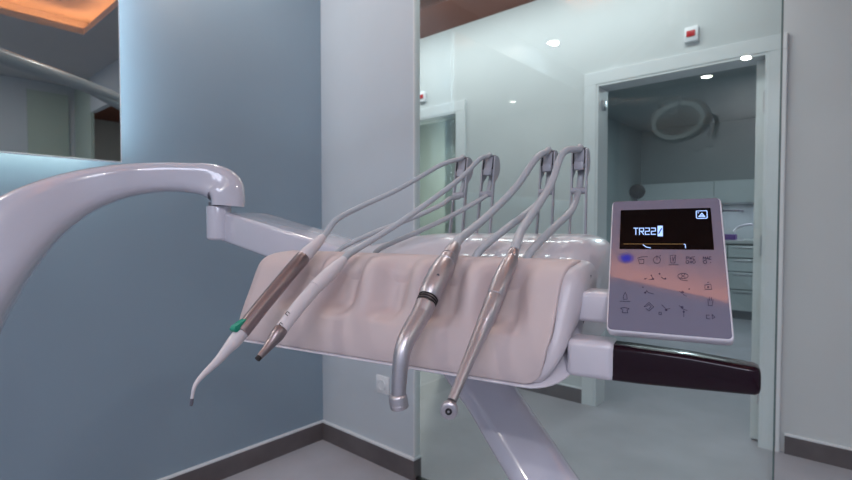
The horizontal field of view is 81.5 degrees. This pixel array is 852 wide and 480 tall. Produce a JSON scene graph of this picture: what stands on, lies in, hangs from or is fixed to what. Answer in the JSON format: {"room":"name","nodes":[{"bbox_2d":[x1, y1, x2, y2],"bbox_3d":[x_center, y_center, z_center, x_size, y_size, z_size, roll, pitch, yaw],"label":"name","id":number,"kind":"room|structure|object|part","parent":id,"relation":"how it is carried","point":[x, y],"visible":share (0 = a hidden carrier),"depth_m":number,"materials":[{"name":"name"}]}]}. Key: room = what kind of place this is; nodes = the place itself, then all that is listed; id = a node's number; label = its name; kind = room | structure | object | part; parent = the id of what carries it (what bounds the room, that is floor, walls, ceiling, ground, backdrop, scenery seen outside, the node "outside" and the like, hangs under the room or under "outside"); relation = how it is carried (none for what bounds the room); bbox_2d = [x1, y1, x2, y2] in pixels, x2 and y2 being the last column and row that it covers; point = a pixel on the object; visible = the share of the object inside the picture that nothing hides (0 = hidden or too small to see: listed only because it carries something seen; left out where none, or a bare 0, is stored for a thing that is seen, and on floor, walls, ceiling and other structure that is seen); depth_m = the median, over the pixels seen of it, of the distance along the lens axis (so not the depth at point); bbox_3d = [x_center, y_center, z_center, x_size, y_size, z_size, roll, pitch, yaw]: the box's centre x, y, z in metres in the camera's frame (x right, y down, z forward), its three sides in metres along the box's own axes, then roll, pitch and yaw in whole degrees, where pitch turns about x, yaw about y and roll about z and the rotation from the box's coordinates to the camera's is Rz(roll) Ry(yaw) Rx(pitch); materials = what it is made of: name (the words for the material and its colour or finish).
{"room":"dental clinic","nodes":[
{"label":"dental clinic","id":0,"kind":"room"},
{"bbox_2d":[0,0,322,479],"bbox_3d":[-1.970,-0.378,0.972,0.120,2.900,4.330,1,2,41],"label":"wall","id":1,"kind":"structure","parent":0,"point":[105,346],"depth_m":1.98,"materials":[{"name":"blue paint"}]},
{"bbox_2d":[0,0,121,162],"bbox_3d":[-1.810,-0.765,0.969,0.111,1.026,2.113,1,2,41],"label":"wall mirror","id":2,"kind":"object","parent":1,"relation":"attached to","point":[60,92],"visible":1,"depth_m":1.61,"materials":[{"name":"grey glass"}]},
{"bbox_2d":[158,420,322,479],"bbox_3d":[-1.901,1.024,0.989,0.016,0.096,4.148,1,2,41],"label":"baseboard","id":3,"kind":"structure","parent":1,"relation":"attached to","point":[225,466],"depth_m":2.25,"materials":[{"name":"stone"}]},
{"bbox_2d":[321,0,413,456],"bbox_3d":[-0.283,-0.266,2.334,0.636,2.600,0.036,1,2,41],"label":"wall","id":4,"kind":"structure","parent":0,"point":[367,45],"depth_m":2.31,"materials":[{"name":"white paint"}]},
{"bbox_2d":[321,420,415,479],"bbox_3d":[-0.294,0.986,2.346,0.652,0.096,0.016,1,2,41],"label":"baseboard","id":5,"kind":"structure","parent":4,"relation":"attached to","point":[400,463],"depth_m":2.30,"materials":[{"name":"stone"}]},
{"bbox_2d":[376,374,388,394],"bbox_3d":[-0.199,0.661,2.256,0.082,0.082,0.012,1,2,41],"label":"power socket","id":6,"kind":"object","parent":4,"relation":"attached to","point":[382,382],"visible":1,"depth_m":2.25,"materials":[{"name":"white plastic"}]},
{"bbox_2d":[414,454,421,476],"bbox_3d":[-0.038,0.991,2.156,0.016,0.096,0.038,1,2,41],"label":"baseboard","id":7,"kind":"structure","parent":4,"relation":"attached to","point":[418,457],"depth_m":2.15,"materials":[{"name":"stone"}]},
{"bbox_2d":[413,0,783,479],"bbox_3d":[0.440,-0.248,1.704,1.281,2.600,0.037,1,2,41],"label":"window","id":8,"kind":"structure","parent":4,"relation":"in","point":[416,3],"depth_m":2.11,"materials":[{"name":"clear glass"}]},
{"bbox_2d":[420,121,444,235],"bbox_3d":[-0.033,-0.295,5.105,1.830,2.500,1.540,1,2,41],"label":"wall","id":9,"kind":"structure","parent":0,"point":[432,135],"depth_m":5.88,"materials":[{"name":"white paint"}]},
{"bbox_2d":[420,0,535,38],"bbox_3d":[1.350,-1.579,1.884,8.700,0.110,1.440,1,2,41],"label":"ceiling","id":10,"kind":"structure","parent":0,"point":[436,16],"depth_m":3.39,"materials":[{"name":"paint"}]},
{"bbox_2d":[222,318,851,479],"bbox_3d":[1.389,1.094,2.005,8.700,0.100,10.200,1,2,41],"label":"floor","id":11,"kind":"structure","parent":0,"point":[639,431],"depth_m":2.52,"materials":[{"name":"grey tile"}]},
{"bbox_2d":[0,147,760,479],"bbox_3d":[-0.302,0.469,0.760,1.399,1.220,0.546,0,2,7],"label":"dental delivery unit","id":12,"kind":"object","parent":11,"relation":"on","point":[662,272],"visible":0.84,"depth_m":0.57,"materials":[{"name":"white plastic"}]},
{"bbox_3d":[-0.619,0.456,0.853,0.586,1.200,0.142,-1,2,-30],"label":"arch arm","id":13,"kind":"part","parent":12,"relation":"part of"},
{"bbox_3d":[-0.193,0.019,0.883,0.412,0.140,0.104,1,2,30],"label":"spring arm","id":14,"kind":"part","parent":12,"relation":"part of"},
{"bbox_2d":[189,155,465,405],"bbox_3d":[-0.112,0.017,0.685,0.437,0.302,0.082,-2,2,-43],"label":"syringe","id":15,"kind":"object","parent":12,"relation":"attached to","point":[240,330],"visible":0.94,"depth_m":0.63,"materials":[{"name":"white plastic"}]},
{"bbox_3d":[-0.214,0.098,0.565,0.008,0.013,0.020,1,2,29],"label":"lever","id":16,"kind":"part","parent":15,"relation":"part of","materials":[{"name":"green plastic"}]},
{"bbox_2d":[255,153,492,360],"bbox_3d":[-0.050,-0.007,0.662,0.404,0.254,0.065,-2,2,-45],"label":"ultrasonic scaler","id":17,"kind":"object","parent":12,"relation":"attached to","point":[331,271],"visible":0.94,"depth_m":0.62,"materials":[{"name":"white plastic"}]},
{"bbox_3d":[0.049,-0.067,0.804,0.006,0.130,0.039,1,2,39],"label":"plate","id":18,"kind":"part","parent":12,"relation":"part of","materials":[{"name":"grey plastic"}]},
{"bbox_3d":[0.067,-0.067,0.794,0.004,0.130,0.038,1,2,33],"label":"plate","id":19,"kind":"part","parent":12,"relation":"part of","materials":[{"name":"grey plastic"}]},
{"bbox_2d":[389,146,551,411],"bbox_3d":[0.070,0.013,0.611,0.043,0.294,0.354,1,2,38],"label":"contra angle handpiece","id":20,"kind":"object","parent":12,"relation":"attached to","point":[431,290],"visible":0.9,"depth_m":0.53,"materials":[{"name":"metal"}]},
{"bbox_3d":[0.012,0.043,0.544,0.026,0.050,0.055,1,2,29],"label":"motor","id":21,"kind":"part","parent":20,"relation":"part of","materials":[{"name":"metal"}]},
{"bbox_3d":[0.090,-0.067,0.781,0.006,0.130,0.039,1,2,39],"label":"plate","id":22,"kind":"part","parent":12,"relation":"part of","materials":[{"name":"grey plastic"}]},
{"bbox_3d":[0.107,-0.067,0.771,0.004,0.130,0.038,1,2,33],"label":"plate","id":23,"kind":"part","parent":12,"relation":"part of","materials":[{"name":"grey plastic"}]},
{"bbox_3d":[0.119,0.582,0.705,0.125,0.959,0.405,-1,2,-41],"label":"support arm","id":24,"kind":"part","parent":12,"relation":"part of"},
{"bbox_2d":[440,144,584,419],"bbox_3d":[0.116,0.006,0.567,0.032,0.278,0.380,1,2,34],"label":"turbine handpiece","id":25,"kind":"object","parent":12,"relation":"attached to","point":[501,280],"visible":0.95,"depth_m":0.51,"materials":[{"name":"metal"}]},
{"bbox_3d":[0.171,-0.066,0.734,0.005,0.131,0.035,1,2,36],"label":"plate","id":26,"kind":"part","parent":12,"relation":"part of","materials":[{"name":"grey plastic"}]},
{"bbox_3d":[0.189,-0.065,0.724,0.003,0.131,0.035,1,2,31],"label":"plate","id":27,"kind":"part","parent":12,"relation":"part of","materials":[{"name":"grey plastic"}]},
{"bbox_3d":[0.211,-0.065,0.711,0.004,0.131,0.034,1,2,32],"label":"plate","id":28,"kind":"part","parent":12,"relation":"part of","materials":[{"name":"grey plastic"}]},
{"bbox_3d":[0.229,-0.065,0.701,0.004,0.131,0.034,1,2,26],"label":"plate","id":29,"kind":"part","parent":12,"relation":"part of","materials":[{"name":"grey plastic"}]},
{"bbox_3d":[0.229,0.024,0.472,0.109,0.129,0.095,1,2,29],"label":"control panel","id":30,"kind":"part","parent":12,"relation":"part of","materials":[{"name":"white plastic"}]},
{"bbox_3d":[0.229,0.115,0.442,0.116,0.034,0.029,1,2,29],"label":"handle","id":31,"kind":"part","parent":12,"relation":"part of","materials":[{"name":"paint"}]},
{"bbox_2d":[629,184,645,200],"bbox_3d":[2.554,0.125,6.006,0.280,1.610,0.280,1,2,41],"label":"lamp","id":32,"kind":"object","parent":11,"relation":"on","point":[637,191],"visible":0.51,"depth_m":5.96,"materials":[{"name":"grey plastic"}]},
{"bbox_2d":[725,243,727,267],"bbox_3d":[3.544,0.477,6.284,0.600,0.890,0.634,1,2,41],"label":"base cabinet","id":33,"kind":"object","parent":11,"relation":"on","point":[726,245],"visible":0.09,"depth_m":5.87,"materials":[{"name":"metal"}]},
{"bbox_2d":[728,244,752,319],"bbox_3d":[3.996,0.488,5.890,0.600,0.890,0.634,1,2,41],"label":"base cabinet","id":34,"kind":"object","parent":11,"relation":"on","point":[740,256],"visible":0.32,"depth_m":5.77,"materials":[{"name":"metal"}]},
{"bbox_3d":[3.803,0.138,5.658,0.592,0.143,0.018,1,2,41],"label":"drawer","id":35,"kind":"part","parent":34,"relation":"part of","materials":[{"name":"white laminate"}]},
{"bbox_3d":[3.803,0.296,5.663,0.592,0.148,0.018,1,2,41],"label":"drawer","id":36,"kind":"part","parent":34,"relation":"part of","materials":[{"name":"white laminate"}]},
{"bbox_3d":[3.803,0.481,5.668,0.592,0.198,0.018,1,2,41],"label":"drawer","id":37,"kind":"part","parent":34,"relation":"part of","materials":[{"name":"white laminate"}]},
{"bbox_3d":[3.803,0.711,5.675,0.592,0.238,0.018,1,2,41],"label":"drawer","id":38,"kind":"part","parent":34,"relation":"part of","materials":[{"name":"white laminate"}]},
{"bbox_3d":[3.095,0.466,6.675,0.590,0.890,0.634,1,2,41],"label":"base cabinet","id":39,"kind":"object","parent":11,"relation":"on","visible":0},
{"bbox_2d":[725,239,752,243],"bbox_3d":[3.977,0.022,5.893,2.940,0.037,0.645,1,2,41],"label":"countertop","id":40,"kind":"structure","parent":39,"relation":"on","point":[738,241],"depth_m":5.78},
{"bbox_2d":[724,234,736,239],"bbox_3d":[3.644,-0.038,6.065,0.280,0.072,0.130,1,2,41],"label":"glove box","id":41,"kind":"object","parent":40,"relation":"on","point":[727,236],"visible":0.41,"depth_m":5.96,"materials":[{"name":"purple cardboard"}]},
{"bbox_2d":[733,223,753,231],"bbox_3d":[3.891,-0.118,5.986,0.347,0.236,0.106,0,2,9],"label":"chrome tap","id":42,"kind":"object","parent":40,"relation":"on","point":[747,224],"visible":0.62,"depth_m":5.96,"materials":[{"name":"metal"}]},
{"bbox_2d":[445,117,640,242],"bbox_3d":[1.655,-0.357,5.555,0.120,2.600,4.440,1,2,41],"label":"wall","id":43,"kind":"structure","parent":0,"point":[624,141],"depth_m":6.34,"materials":[{"name":"paint"}]},
{"bbox_2d":[420,0,851,451],"bbox_3d":[1.780,-0.269,2.415,8.700,2.600,0.130,1,2,41],"label":"wall","id":44,"kind":"structure","parent":0,"point":[519,72],"depth_m":2.55,"materials":[{"name":"paint"}]},
{"bbox_2d":[420,91,425,102],"bbox_3d":[-0.031,-1.120,3.867,0.068,0.080,0.027,1,2,41],"label":"indicator","id":45,"kind":"object","parent":44,"relation":"attached to","point":[422,94],"visible":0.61,"depth_m":3.85,"materials":[{"name":"white plastic"}]},
{"bbox_2d":[420,100,465,232],"bbox_3d":[-0.017,-0.023,3.982,0.930,2.020,0.153,1,2,41],"label":"door","id":46,"kind":"structure","parent":44,"relation":"in","point":[456,110],"depth_m":3.65,"materials":[{"name":"white paint"}]},
{"bbox_2d":[517,383,581,402],"bbox_3d":[0.629,0.957,3.358,0.902,0.096,0.016,1,2,41],"label":"baseboard","id":47,"kind":"structure","parent":44,"relation":"attached to","point":[560,390],"depth_m":3.14,"materials":[{"name":"stone"}]},
{"bbox_2d":[581,32,787,451],"bbox_3d":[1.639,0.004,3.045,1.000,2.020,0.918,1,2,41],"label":"door frame","id":48,"kind":"structure","parent":44,"relation":"in","point":[763,52],"depth_m":2.48,"materials":[{"name":"white paint"}]},
{"bbox_3d":[1.078,-0.815,2.992,0.018,0.060,0.040,1,2,41],"label":"strike plate","id":49,"kind":"part","parent":48,"relation":"part of","materials":[{"name":"metal"}]},
{"bbox_2d":[684,25,698,42],"bbox_3d":[1.405,-1.089,2.615,0.068,0.080,0.027,1,2,41],"label":"indicator","id":50,"kind":"object","parent":44,"relation":"attached to","point":[691,34],"visible":1,"depth_m":2.61,"materials":[{"name":"white plastic"}]},
{"bbox_2d":[784,433,851,469],"bbox_3d":[3.336,1.024,0.998,4.247,0.096,0.016,1,2,41],"label":"baseboard","id":51,"kind":"structure","parent":44,"relation":"attached to","point":[802,447],"depth_m":2.30,"materials":[{"name":"stone"}]},
{"bbox_2d":[608,65,756,131],"bbox_3d":[2.812,-1.553,4.512,3.190,0.150,4.440,1,2,41],"label":"ceiling","id":52,"kind":"structure","parent":0,"point":[729,95],"depth_m":5.36,"materials":[{"name":"paint"}]},
{"bbox_2d":[700,75,713,78],"bbox_3d":[2.535,-1.484,4.463,0.112,0.026,0.112,1,2,41],"label":"recessed light","id":53,"kind":"object","parent":52,"relation":"in","point":[703,76],"visible":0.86,"depth_m":4.46,"materials":[{"name":"white paint"}]},
{"bbox_2d":[641,118,755,238],"bbox_3d":[4.231,-0.375,6.174,3.190,2.600,0.120,1,2,41],"label":"wall","id":54,"kind":"structure","parent":0,"point":[718,151],"depth_m":6.52,"materials":[{"name":"paint"}]},
{"bbox_2d":[635,179,754,203],"bbox_3d":[4.066,-0.590,5.977,2.850,0.280,0.375,1,2,41],"label":"upper cabinet","id":55,"kind":"object","parent":54,"relation":"attached to","point":[727,191],"visible":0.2,"depth_m":6.20,"materials":[{"name":"white laminate"}]},
{"bbox_3d":[3.232,-0.603,6.467,0.944,0.270,0.018,1,2,41],"label":"flap door","id":56,"kind":"part","parent":55,"relation":"part of","materials":[{"name":"white laminate"}]},
{"bbox_3d":[3.948,-0.586,5.843,0.944,0.270,0.018,1,2,41],"label":"flap door","id":57,"kind":"part","parent":55,"relation":"part of","materials":[{"name":"white laminate"}]},
{"bbox_2d":[721,205,743,211],"bbox_3d":[3.798,-0.374,6.136,0.500,0.120,0.181,0,2,-13],"label":"wall bracket","id":58,"kind":"object","parent":54,"relation":"attached to","point":[723,210],"visible":0.28,"depth_m":6.08,"materials":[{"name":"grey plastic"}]},
{"bbox_3d":[3.853,-0.364,6.133,0.420,0.028,0.137,-1,2,-24],"label":"arm","id":59,"kind":"part","parent":58,"relation":"part of","materials":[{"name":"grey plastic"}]}
]}

